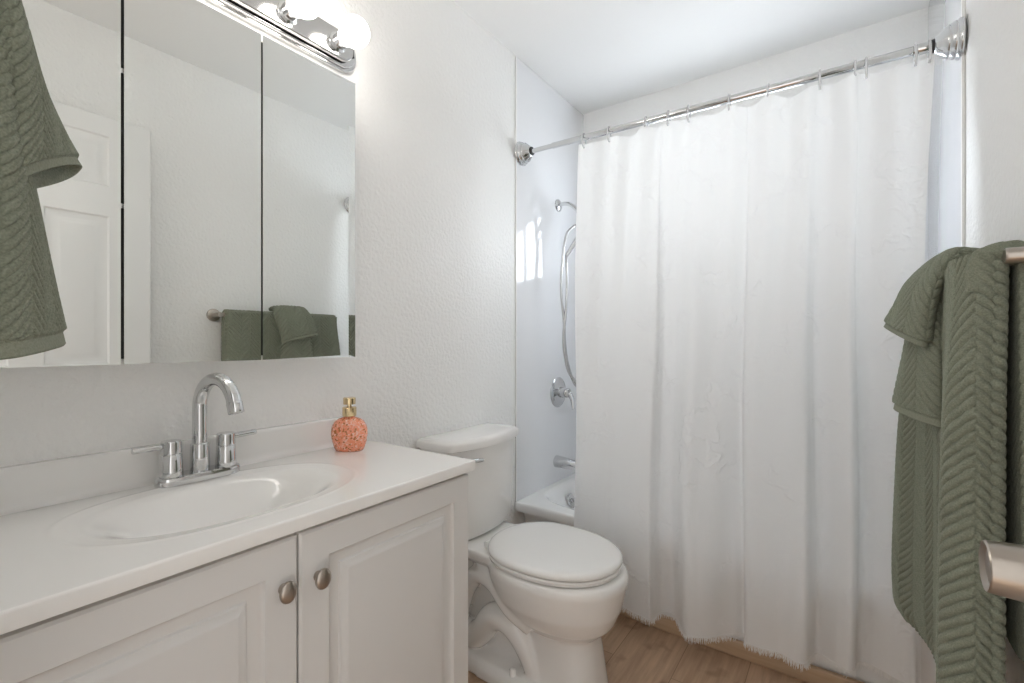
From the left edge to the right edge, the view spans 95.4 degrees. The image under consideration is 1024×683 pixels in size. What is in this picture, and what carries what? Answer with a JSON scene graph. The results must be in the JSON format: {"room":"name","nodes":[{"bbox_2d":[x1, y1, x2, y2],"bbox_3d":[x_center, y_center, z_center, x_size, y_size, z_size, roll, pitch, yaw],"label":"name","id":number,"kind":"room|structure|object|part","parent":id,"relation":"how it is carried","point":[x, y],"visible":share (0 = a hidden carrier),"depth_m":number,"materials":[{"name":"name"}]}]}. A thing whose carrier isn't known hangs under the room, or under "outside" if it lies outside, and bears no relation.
{"room":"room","nodes":[
{"label":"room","id":0,"kind":"room"},
{"bbox_2d":[0,0,582,614],"bbox_3d":[-0.341,-0.099,1.730,0.104,2.437,2.665,0,0,35],"label":"wall","id":1,"kind":"structure","parent":0,"point":[435,90],"depth_m":1.69,"materials":[{"name":"white paint"}]},
{"bbox_2d":[0,416,342,515],"bbox_3d":[-0.733,0.266,1.065,0.034,0.081,0.888,0,0,35],"label":"backsplash","id":2,"kind":"structure","parent":1,"relation":"attached to","point":[27,486],"depth_m":0.95,"materials":[{"name":"white stone"}]},
{"bbox_2d":[0,0,354,367],"bbox_3d":[-0.712,-0.342,1.029,0.111,0.770,0.778,0,0,35],"label":"mirror cabinet","id":3,"kind":"object","parent":1,"relation":"attached to","point":[208,214],"visible":0.99,"depth_m":0.99,"materials":[{"name":"silver metal"}]},
{"bbox_3d":[-0.824,-0.342,0.787,0.012,0.770,0.255,0,0,35],"label":"mirror door","id":4,"kind":"part","parent":3,"relation":"part of","materials":[{"name":"silver metal"}]},
{"bbox_3d":[-0.679,-0.342,1.006,0.003,0.750,0.760,0,0,35],"label":"frame","id":5,"kind":"part","parent":3,"relation":"part of","materials":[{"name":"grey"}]},
{"bbox_3d":[-0.673,-0.342,1.000,0.012,0.770,0.258,0,0,35],"label":"mirror door","id":6,"kind":"part","parent":3,"relation":"part of","materials":[{"name":"silver metal"}]},
{"bbox_3d":[-0.521,-0.342,1.213,0.012,0.770,0.256,0,0,35],"label":"mirror door","id":7,"kind":"part","parent":3,"relation":"part of","materials":[{"name":"silver metal"}]},
{"bbox_2d":[205,0,369,73],"bbox_3d":[-0.686,-0.865,1.024,0.160,0.116,0.905,0,0,35],"label":"vanity light","id":8,"kind":"object","parent":1,"relation":"attached to","point":[316,38],"depth_m":1.26,"materials":[{"name":"grey metal"}]},
{"bbox_2d":[278,0,299,23],"bbox_3d":[-0.577,-0.865,1.217,0.031,0.055,0.055,0,0,35],"label":"socket","id":9,"kind":"object","parent":8,"relation":"attached to","point":[286,15],"depth_m":1.21,"materials":[{"name":"silver metal"}]},
{"bbox_3d":[-0.530,-0.865,1.184,0.090,0.081,0.081,0,0,35],"label":"light bulb","id":10,"kind":"part","parent":8,"relation":"part of","materials":[{"name":"white glass"}]},
{"bbox_2d":[330,31,348,52],"bbox_3d":[-0.490,-0.865,1.339,0.031,0.055,0.055,0,0,35],"label":"socket","id":11,"kind":"object","parent":8,"relation":"attached to","point":[337,45],"depth_m":1.33,"materials":[{"name":"silver metal"}]},
{"bbox_3d":[-0.444,-0.865,1.305,0.090,0.081,0.081,0,0,35],"label":"light bulb","id":12,"kind":"part","parent":8,"relation":"part of","materials":[{"name":"white glass"}]},
{"bbox_2d":[515,56,516,501],"bbox_3d":[0.018,-0.287,2.147,0.006,2.054,0.008,0,0,35],"label":"trim","id":13,"kind":"structure","parent":1,"relation":"attached to","point":[515,56],"depth_m":2.14,"materials":[{"name":"white paint"}]},
{"bbox_2d":[550,377,574,409],"bbox_3d":[0.284,0.270,2.430,0.104,0.164,0.158,0,0,35],"label":"shower valve","id":14,"kind":"object","parent":1,"relation":"attached to","point":[559,392],"visible":1,"depth_m":2.42,"materials":[{"name":"silver metal"}]},
{"bbox_3d":[0.249,0.267,2.455,0.018,0.158,0.158,0,0,35],"label":"plate","id":15,"kind":"part","parent":14,"relation":"part of","materials":[{"name":"silver metal"}]},
{"bbox_3d":[0.290,0.296,2.425,0.088,0.114,0.056,0,0,35],"label":"lever","id":16,"kind":"part","parent":14,"relation":"part of","materials":[{"name":"silver metal"}]},
{"bbox_2d":[553,455,575,471],"bbox_3d":[0.292,0.631,2.403,0.149,0.068,0.062,0,0,35],"label":"tub spout","id":17,"kind":"object","parent":1,"relation":"attached to","point":[559,461],"visible":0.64,"depth_m":2.39,"materials":[{"name":"silver metal"}]},
{"bbox_2d":[555,199,576,386],"bbox_3d":[0.309,-0.241,2.358,0.228,1.020,0.180,0,0,35],"label":"shower","id":18,"kind":"object","parent":1,"relation":"attached to","point":[558,204],"visible":0.7,"depth_m":2.32,"materials":[{"name":"silver metal"}]},
{"bbox_3d":[0.300,-0.694,2.424,0.129,0.077,0.021,0,0,35],"label":"arm","id":19,"kind":"part","parent":18,"relation":"part of","materials":[{"name":"silver metal"}]},
{"bbox_2d":[514,16,965,165],"bbox_3d":[0.653,-0.864,1.744,1.500,0.134,0.110,0,0,35],"label":"curtain rod","id":20,"kind":"object","parent":1,"relation":"attached to","point":[949,43],"visible":0.99,"depth_m":1.53,"materials":[{"name":"silver metal"}]},
{"bbox_2d":[581,133,586,147],"bbox_3d":[0.307,-0.857,1.990,0.007,0.066,0.041,0,0,35],"label":"curtain ring","id":21,"kind":"object","parent":20,"relation":"hanging from","point":[582,133],"visible":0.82,"depth_m":1.98,"materials":[{"name":"white plastic"}]},
{"bbox_2d":[606,126,611,141],"bbox_3d":[0.400,-0.855,1.924,0.007,0.066,0.041,0,0,35],"label":"curtain ring","id":22,"kind":"object","parent":20,"relation":"hanging from","point":[608,126],"visible":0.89,"depth_m":1.91,"materials":[{"name":"white plastic"}]},
{"bbox_2d":[666,110,670,125],"bbox_3d":[0.599,-0.852,1.782,0.007,0.066,0.041,0,0,35],"label":"curtain ring","id":23,"kind":"object","parent":20,"relation":"hanging from","point":[667,110],"visible":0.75,"depth_m":1.77,"materials":[{"name":"white plastic"}]},
{"bbox_2d":[686,105,690,122],"bbox_3d":[0.660,-0.850,1.740,0.007,0.066,0.041,0,0,35],"label":"curtain ring","id":24,"kind":"object","parent":20,"relation":"hanging from","point":[688,121],"visible":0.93,"depth_m":1.73,"materials":[{"name":"white plastic"}]},
{"bbox_2d":[574,54,934,682],"bbox_3d":[0.713,0.095,1.623,1.147,1.893,0.156,0,0,35],"label":"shower curtain","id":25,"kind":"object","parent":24,"relation":"hanging from","point":[739,271],"visible":0.89,"depth_m":1.54,"materials":[{"name":"white fabric"}]},
{"bbox_2d":[727,94,730,110],"bbox_3d":[0.774,-0.848,1.658,0.007,0.066,0.041,0,0,35],"label":"curtain ring","id":26,"kind":"object","parent":20,"relation":"hanging from","point":[728,97],"visible":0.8,"depth_m":1.65,"materials":[{"name":"white plastic"}]},
{"bbox_2d":[766,83,769,96],"bbox_3d":[0.873,-0.846,1.588,0.007,0.066,0.041,0,0,35],"label":"curtain ring","id":27,"kind":"object","parent":20,"relation":"hanging from","point":[768,84],"visible":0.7,"depth_m":1.57,"materials":[{"name":"white plastic"}]},
{"bbox_2d":[818,69,820,89],"bbox_3d":[0.993,-0.844,1.503,0.007,0.066,0.041,0,0,35],"label":"curtain ring","id":28,"kind":"object","parent":20,"relation":"hanging from","point":[819,73],"visible":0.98,"depth_m":1.49,"materials":[{"name":"white plastic"}]},
{"bbox_2d":[854,60,855,75],"bbox_3d":[1.067,-0.842,1.450,0.007,0.066,0.041,0,0,35],"label":"curtain ring","id":29,"kind":"object","parent":20,"relation":"hanging from","point":[854,60],"visible":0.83,"depth_m":1.44,"materials":[{"name":"white plastic"}]},
{"bbox_2d":[865,57,867,78],"bbox_3d":[1.090,-0.842,1.434,0.007,0.066,0.041,0,0,35],"label":"curtain ring","id":30,"kind":"object","parent":20,"relation":"hanging from","point":[866,58],"visible":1,"depth_m":1.42,"materials":[{"name":"white plastic"}]},
{"bbox_2d":[913,43,917,66],"bbox_3d":[1.184,-0.840,1.367,0.007,0.066,0.041,0,0,35],"label":"curtain ring","id":31,"kind":"object","parent":20,"relation":"hanging from","point":[915,59],"visible":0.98,"depth_m":1.35,"materials":[{"name":"white plastic"}]},
{"bbox_2d":[927,40,931,62],"bbox_3d":[1.209,-0.840,1.349,0.007,0.066,0.041,0,0,35],"label":"curtain ring","id":32,"kind":"object","parent":20,"relation":"hanging from","point":[929,55],"visible":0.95,"depth_m":1.34,"materials":[{"name":"white plastic"}]},
{"bbox_2d":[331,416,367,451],"bbox_3d":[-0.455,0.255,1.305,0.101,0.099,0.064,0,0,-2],"label":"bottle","id":33,"kind":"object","parent":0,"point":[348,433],"depth_m":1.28,"materials":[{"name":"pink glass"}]},
{"bbox_2d":[468,615,807,682],"bbox_3d":[0.001,1.150,0.825,1.710,0.060,3.745,0,0,35],"label":"floor","id":34,"kind":"structure","parent":0,"point":[634,651],"depth_m":1.63,"materials":[{"name":"brown wood"}]},
{"bbox_2d":[0,473,467,682],"bbox_3d":[-0.545,0.727,0.948,0.470,0.787,0.914,0,0,35],"label":"vanity cabinet","id":35,"kind":"object","parent":34,"relation":"on","point":[377,593],"visible":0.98,"depth_m":0.83,"materials":[{"name":"white paint"}]},
{"bbox_3d":[-0.514,0.678,0.648,0.019,0.673,0.444,0,0,35],"label":"door","id":36,"kind":"part","parent":35,"relation":"part of","materials":[{"name":"white paint"}]},
{"bbox_2d":[0,416,474,634],"bbox_3d":[-0.549,0.319,0.956,0.461,0.187,0.922,0,0,35],"label":"countertop","id":37,"kind":"structure","parent":35,"relation":"on","point":[76,532],"depth_m":0.88,"materials":[{"name":"white stone"}]},
{"bbox_2d":[131,373,256,487],"bbox_3d":[-0.689,0.186,1.019,0.208,0.237,0.186,0,0,-20],"label":"faucet","id":38,"kind":"object","parent":37,"relation":"on","point":[171,473],"visible":1,"depth_m":1.02,"materials":[{"name":"silver metal"}]},
{"bbox_3d":[-0.750,0.222,0.961,0.014,0.015,0.054,0,0,35],"label":"lever","id":39,"kind":"part","parent":38,"relation":"part of","materials":[{"name":"silver metal"}]},
{"bbox_3d":[-0.727,0.249,0.994,0.043,0.076,0.043,0,0,35],"label":"handle","id":40,"kind":"part","parent":38,"relation":"part of","materials":[{"name":"silver metal"}]},
{"bbox_3d":[-0.642,0.176,1.008,0.158,0.218,0.037,0,0,29],"label":"spout","id":41,"kind":"part","parent":38,"relation":"part of","materials":[{"name":"silver metal"}]},
{"bbox_3d":[-0.664,0.249,1.082,0.043,0.076,0.043,0,0,35],"label":"handle","id":42,"kind":"part","parent":38,"relation":"part of","materials":[{"name":"silver metal"}]},
{"bbox_3d":[-0.641,0.220,1.115,0.014,0.016,0.054,0,0,35],"label":"lever","id":43,"kind":"part","parent":38,"relation":"part of","materials":[{"name":"silver metal"}]},
{"bbox_2d":[331,397,367,451],"bbox_3d":[-0.455,0.230,1.305,0.100,0.148,0.066,0,0,-9],"label":"soap dispenser","id":44,"kind":"object","parent":37,"relation":"on","point":[349,433],"visible":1,"depth_m":1.28,"materials":[{"name":"pink glass"}]},
{"bbox_3d":[-0.384,0.425,0.793,0.026,0.038,0.031,0,0,35],"label":"knob","id":45,"kind":"part","parent":35,"relation":"part of","materials":[{"name":"silver metal"}]},
{"bbox_3d":[-0.346,0.429,0.846,0.026,0.038,0.031,0,0,35],"label":"knob","id":46,"kind":"part","parent":35,"relation":"part of","materials":[{"name":"silver metal"}]},
{"bbox_3d":[-0.251,0.678,1.019,0.019,0.673,0.458,0,0,35],"label":"door","id":47,"kind":"part","parent":35,"relation":"part of","materials":[{"name":"white paint"}]},
{"bbox_2d":[416,423,628,682],"bbox_3d":[0.060,0.729,1.604,0.684,0.782,0.409,0,0,35],"label":"toilet","id":48,"kind":"object","parent":34,"relation":"on","point":[543,597],"visible":0.86,"depth_m":1.49,"materials":[{"name":"white ceramic"}]},
{"bbox_3d":[-0.139,0.540,1.745,0.184,0.329,0.382,0,0,35],"label":"tank","id":49,"kind":"part","parent":48,"relation":"part of","materials":[{"name":"white ceramic"}]},
{"bbox_3d":[-0.136,0.357,1.743,0.204,0.038,0.409,0,0,35],"label":"tank lid","id":50,"kind":"part","parent":48,"relation":"part of","materials":[{"name":"white ceramic"}]},
{"bbox_3d":[-0.139,0.405,1.592,0.103,0.029,0.037,0,0,-29],"label":"flush lever","id":51,"kind":"part","parent":48,"relation":"part of","materials":[{"name":"silver metal"}]},
{"bbox_3d":[0.141,0.708,1.546,0.444,0.016,0.366,0,0,35],"label":"seat","id":52,"kind":"part","parent":48,"relation":"part of","materials":[{"name":"white plastic"}]},
{"bbox_3d":[0.141,0.684,1.546,0.450,0.026,0.372,0,0,35],"label":"seat lid","id":53,"kind":"part","parent":48,"relation":"part of","materials":[{"name":"white plastic"}]},
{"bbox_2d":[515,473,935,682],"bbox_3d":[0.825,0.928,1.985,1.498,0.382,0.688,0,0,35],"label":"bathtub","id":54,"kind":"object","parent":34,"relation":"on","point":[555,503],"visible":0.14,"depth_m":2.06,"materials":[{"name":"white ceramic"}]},
{"bbox_3d":[0.305,0.811,2.374,0.036,0.069,0.072,0,0,35],"label":"overflow plate","id":55,"kind":"part","parent":54,"relation":"part of","materials":[{"name":"silver metal"}]},
{"bbox_2d":[452,0,929,114],"bbox_3d":[0.314,-1.357,1.265,1.710,0.080,2.665,0,0,35],"label":"ceiling","id":56,"kind":"structure","parent":0,"point":[596,55],"depth_m":1.99,"materials":[{"name":"white paint"}]},
{"bbox_2d":[619,610,864,682],"bbox_3d":[0.660,1.091,1.758,1.492,0.058,0.018,0,0,35],"label":"baseboard","id":57,"kind":"structure","parent":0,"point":[814,674],"depth_m":1.61,"materials":[{"name":"brown wood"}]},
{"bbox_2d":[583,7,927,262],"bbox_3d":[1.055,-0.099,2.308,1.510,2.437,0.104,0,0,35],"label":"wall","id":58,"kind":"structure","parent":0,"point":[904,31],"depth_m":2.12,"materials":[{"name":"white paint"}]},
{"bbox_2d":[928,0,1023,682],"bbox_3d":[0.967,-0.099,0.800,0.106,2.437,2.665,0,0,35],"label":"wall","id":59,"kind":"structure","parent":0,"point":[994,41],"depth_m":1.15,"materials":[{"name":"white paint"}]},
{"bbox_2d":[891,240,1023,682],"bbox_3d":[0.924,0.289,0.986,0.154,0.895,0.625,0,0,35],"label":"bath towel","id":60,"kind":"object","parent":59,"relation":"attached to","point":[959,484],"visible":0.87,"depth_m":0.75,"materials":[{"name":"green fabric"}]},
{"bbox_2d":[884,247,978,427],"bbox_3d":[0.909,-0.008,1.018,0.146,0.372,0.215,0,0,35],"label":"hand towel","id":61,"kind":"object","parent":60,"relation":"on","point":[915,314],"visible":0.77,"depth_m":0.98,"materials":[{"name":"green fabric"}]},
{"bbox_2d":[961,0,964,246],"bbox_3d":[1.263,-0.287,1.304,0.008,2.054,0.010,0,0,35],"label":"trim","id":62,"kind":"structure","parent":59,"relation":"attached to","point":[962,1],"depth_m":1.30,"materials":[{"name":"white paint"}]},
{"bbox_2d":[1002,247,1023,265],"bbox_3d":[0.953,-0.130,0.928,0.078,0.062,0.646,0,0,35],"label":"towel bar","id":63,"kind":"object","parent":59,"relation":"attached to","point":[1014,255],"visible":0.23,"depth_m":0.70,"materials":[{"name":"silver metal"}]},
{"bbox_3d":[-0.429,-0.098,0.219,1.510,2.437,0.100,0,0,35],"label":"wall","id":64,"kind":"structure","parent":0,"visible":0},
{"bbox_2d":[979,540,1023,602],"bbox_3d":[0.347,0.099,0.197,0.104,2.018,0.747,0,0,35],"label":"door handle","id":65,"kind":"structure","parent":64,"relation":"in","point":[1001,564],"depth_m":0.45,"materials":[{"name":"silver metal"}]},
{"bbox_3d":[-0.698,-0.348,0.523,0.542,0.062,0.085,0,0,35],"label":"towel bar","id":66,"kind":"object","parent":64,"relation":"attached to","visible":0},
{"bbox_2d":[0,0,81,359],"bbox_3d":[-0.525,-0.188,0.498,0.180,0.412,0.127,0,0,35],"label":"hand towel","id":67,"kind":"object","parent":66,"relation":"hanging from","point":[37,151],"visible":1,"depth_m":0.46,"materials":[{"name":"green fabric"}]}
]}

